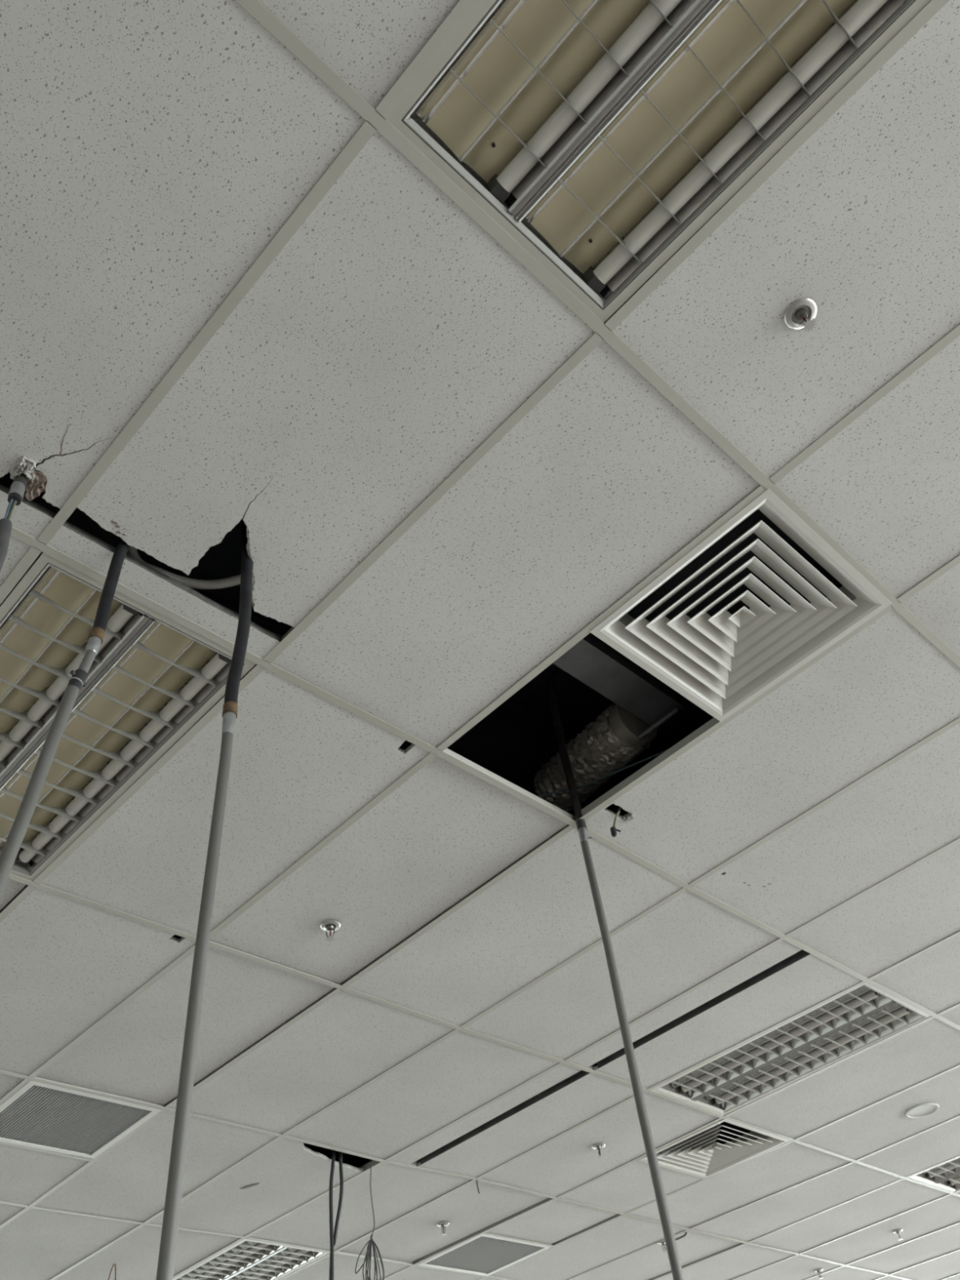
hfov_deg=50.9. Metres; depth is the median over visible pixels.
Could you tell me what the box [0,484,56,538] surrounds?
tile
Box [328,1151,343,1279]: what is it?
cable
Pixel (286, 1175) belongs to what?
tile
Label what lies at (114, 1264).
hanging wire
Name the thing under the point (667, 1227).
conduit
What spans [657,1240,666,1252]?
sprinkler
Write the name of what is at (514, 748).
ceiling slab
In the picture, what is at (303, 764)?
tile
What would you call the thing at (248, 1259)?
light
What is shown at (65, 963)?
tile
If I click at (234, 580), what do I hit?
conduit
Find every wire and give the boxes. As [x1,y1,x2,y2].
[107,1263,115,1279]
[355,1159,384,1279]
[675,1231,687,1240]
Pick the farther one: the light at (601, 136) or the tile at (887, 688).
the tile at (887, 688)
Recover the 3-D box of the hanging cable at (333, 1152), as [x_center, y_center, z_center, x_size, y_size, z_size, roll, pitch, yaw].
[-0.647,2.912,4.417,0.030,1.600,0.020,2,-48,-10]
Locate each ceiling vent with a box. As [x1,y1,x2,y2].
[0,1080,160,1159]
[417,1233,551,1275]
[590,488,892,721]
[638,1118,790,1178]
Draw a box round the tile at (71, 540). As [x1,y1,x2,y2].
[47,521,281,658]
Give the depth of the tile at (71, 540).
2.41 m
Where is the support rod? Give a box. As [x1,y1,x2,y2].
[636,707,678,740]
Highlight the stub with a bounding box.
[609,805,621,837]
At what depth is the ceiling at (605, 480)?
3.53 m
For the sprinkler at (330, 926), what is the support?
attached to the ceiling at (605, 480)
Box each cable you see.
[328,1149,335,1279]
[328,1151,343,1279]
[536,749,667,796]
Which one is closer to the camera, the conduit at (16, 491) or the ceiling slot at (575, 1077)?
the conduit at (16, 491)
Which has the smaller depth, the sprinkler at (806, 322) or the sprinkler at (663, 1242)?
the sprinkler at (806, 322)
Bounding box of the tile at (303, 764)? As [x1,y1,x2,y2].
[40,668,430,936]
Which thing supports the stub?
hanging from the tile at (887, 688)
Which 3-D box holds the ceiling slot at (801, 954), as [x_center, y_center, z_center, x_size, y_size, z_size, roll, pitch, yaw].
[0.893,1.540,4.246,0.054,0.070,1.147,32,-59,-32]
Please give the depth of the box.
3.24 m
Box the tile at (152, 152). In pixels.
[0,0,365,508]
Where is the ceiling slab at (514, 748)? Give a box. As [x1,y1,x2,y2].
[0,322,713,1168]
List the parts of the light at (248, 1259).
louvre blade, louvre blade, louvre blade, louvre blade, louvre blade, louvre blade, louvre blade, louvre blade, louvre blade, louvre blade, louvre blade, louvre blade, louvre blade, louvre blade, louvre blade, louvre blade, louvre blade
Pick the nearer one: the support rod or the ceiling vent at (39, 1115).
the support rod
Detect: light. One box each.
[0,551,255,880]
[173,1238,329,1279]
[386,0,931,323]
[652,982,931,1115]
[908,1157,959,1192]
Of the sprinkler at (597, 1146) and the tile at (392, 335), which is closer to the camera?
the tile at (392, 335)
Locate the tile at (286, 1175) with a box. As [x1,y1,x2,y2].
[147,1137,363,1235]
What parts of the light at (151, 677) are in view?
louvre blade, louvre blade, louvre blade, louvre blade, louvre blade, louvre blade, louvre blade, louvre blade, louvre blade, louvre blade, louvre blade, louvre blade, louvre blade, louvre blade, louvre blade, louvre blade, louvre blade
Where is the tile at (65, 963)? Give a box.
[0,888,195,1075]
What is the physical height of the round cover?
0.008 m
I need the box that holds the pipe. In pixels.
[39,551,662,761]
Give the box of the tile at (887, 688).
[585,608,959,884]
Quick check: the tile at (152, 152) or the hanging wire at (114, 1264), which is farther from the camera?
the hanging wire at (114, 1264)
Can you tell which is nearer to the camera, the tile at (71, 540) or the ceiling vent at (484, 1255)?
the tile at (71, 540)
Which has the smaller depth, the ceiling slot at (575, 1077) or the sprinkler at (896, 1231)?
the ceiling slot at (575, 1077)
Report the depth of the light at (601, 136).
1.83 m
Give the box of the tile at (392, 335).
[76,130,595,627]
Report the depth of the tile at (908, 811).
3.48 m
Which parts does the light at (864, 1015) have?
louvre blade, louvre blade, louvre blade, louvre blade, louvre blade, louvre blade, louvre blade, louvre blade, louvre blade, louvre blade, louvre blade, louvre blade, louvre blade, louvre blade, louvre blade, louvre blade, louvre blade, louvre blade, louvre blade, louvre blade, louvre blade, louvre blade, louvre blade, louvre blade, louvre blade, louvre blade, louvre blade, louvre blade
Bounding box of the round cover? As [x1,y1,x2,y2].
[905,1102,938,1118]
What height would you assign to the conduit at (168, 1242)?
3.345 m
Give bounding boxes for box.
[552,632,684,725]
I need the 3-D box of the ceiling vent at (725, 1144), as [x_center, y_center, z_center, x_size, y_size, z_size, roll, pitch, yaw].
[1.224,2.604,5.411,0.582,0.263,0.582,32,-59,-32]
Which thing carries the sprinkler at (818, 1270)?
attached to the ceiling at (605, 480)
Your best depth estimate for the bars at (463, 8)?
2.80 m
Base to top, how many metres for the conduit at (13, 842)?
3.266 m
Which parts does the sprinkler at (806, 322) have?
frame arm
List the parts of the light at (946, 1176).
louvre blade, louvre blade, louvre blade, louvre blade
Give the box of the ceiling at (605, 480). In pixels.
[0,0,959,1279]
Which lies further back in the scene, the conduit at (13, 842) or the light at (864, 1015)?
the light at (864, 1015)
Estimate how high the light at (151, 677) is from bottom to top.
0.101 m
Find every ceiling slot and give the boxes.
[413,1070,590,1164]
[591,949,810,1068]
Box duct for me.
[533,703,657,812]
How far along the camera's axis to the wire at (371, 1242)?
4.63 m
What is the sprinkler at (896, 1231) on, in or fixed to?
attached to the ceiling at (605, 480)
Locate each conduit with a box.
[0,473,27,572]
[0,537,129,897]
[127,546,240,589]
[155,518,253,1279]
[548,666,684,1279]
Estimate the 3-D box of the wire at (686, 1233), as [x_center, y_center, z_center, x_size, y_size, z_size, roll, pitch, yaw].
[1.220,3.674,6.204,0.124,0.046,0.017,-3,-47,-6]
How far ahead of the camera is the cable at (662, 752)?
3.33 m
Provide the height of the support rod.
0.057 m
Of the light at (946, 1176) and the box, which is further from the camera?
the light at (946, 1176)
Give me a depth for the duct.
3.50 m
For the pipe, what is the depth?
3.88 m
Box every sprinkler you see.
[320,920,340,942]
[436,1222,448,1235]
[591,1142,604,1158]
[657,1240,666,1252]
[784,297,817,332]
[813,1268,822,1279]
[892,1228,902,1239]
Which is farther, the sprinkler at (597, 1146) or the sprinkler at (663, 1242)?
the sprinkler at (663, 1242)
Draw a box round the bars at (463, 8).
[0,0,959,1279]
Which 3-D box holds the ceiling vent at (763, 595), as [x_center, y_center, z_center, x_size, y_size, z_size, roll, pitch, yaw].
[0.684,-0.148,2.777,0.582,0.263,0.582,32,-59,-32]
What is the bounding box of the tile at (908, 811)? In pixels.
[693,723,959,934]
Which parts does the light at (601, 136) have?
louvre blade, louvre blade, louvre blade, louvre blade, louvre blade, louvre blade, louvre blade, louvre blade, louvre blade, louvre blade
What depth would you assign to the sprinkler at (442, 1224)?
5.63 m

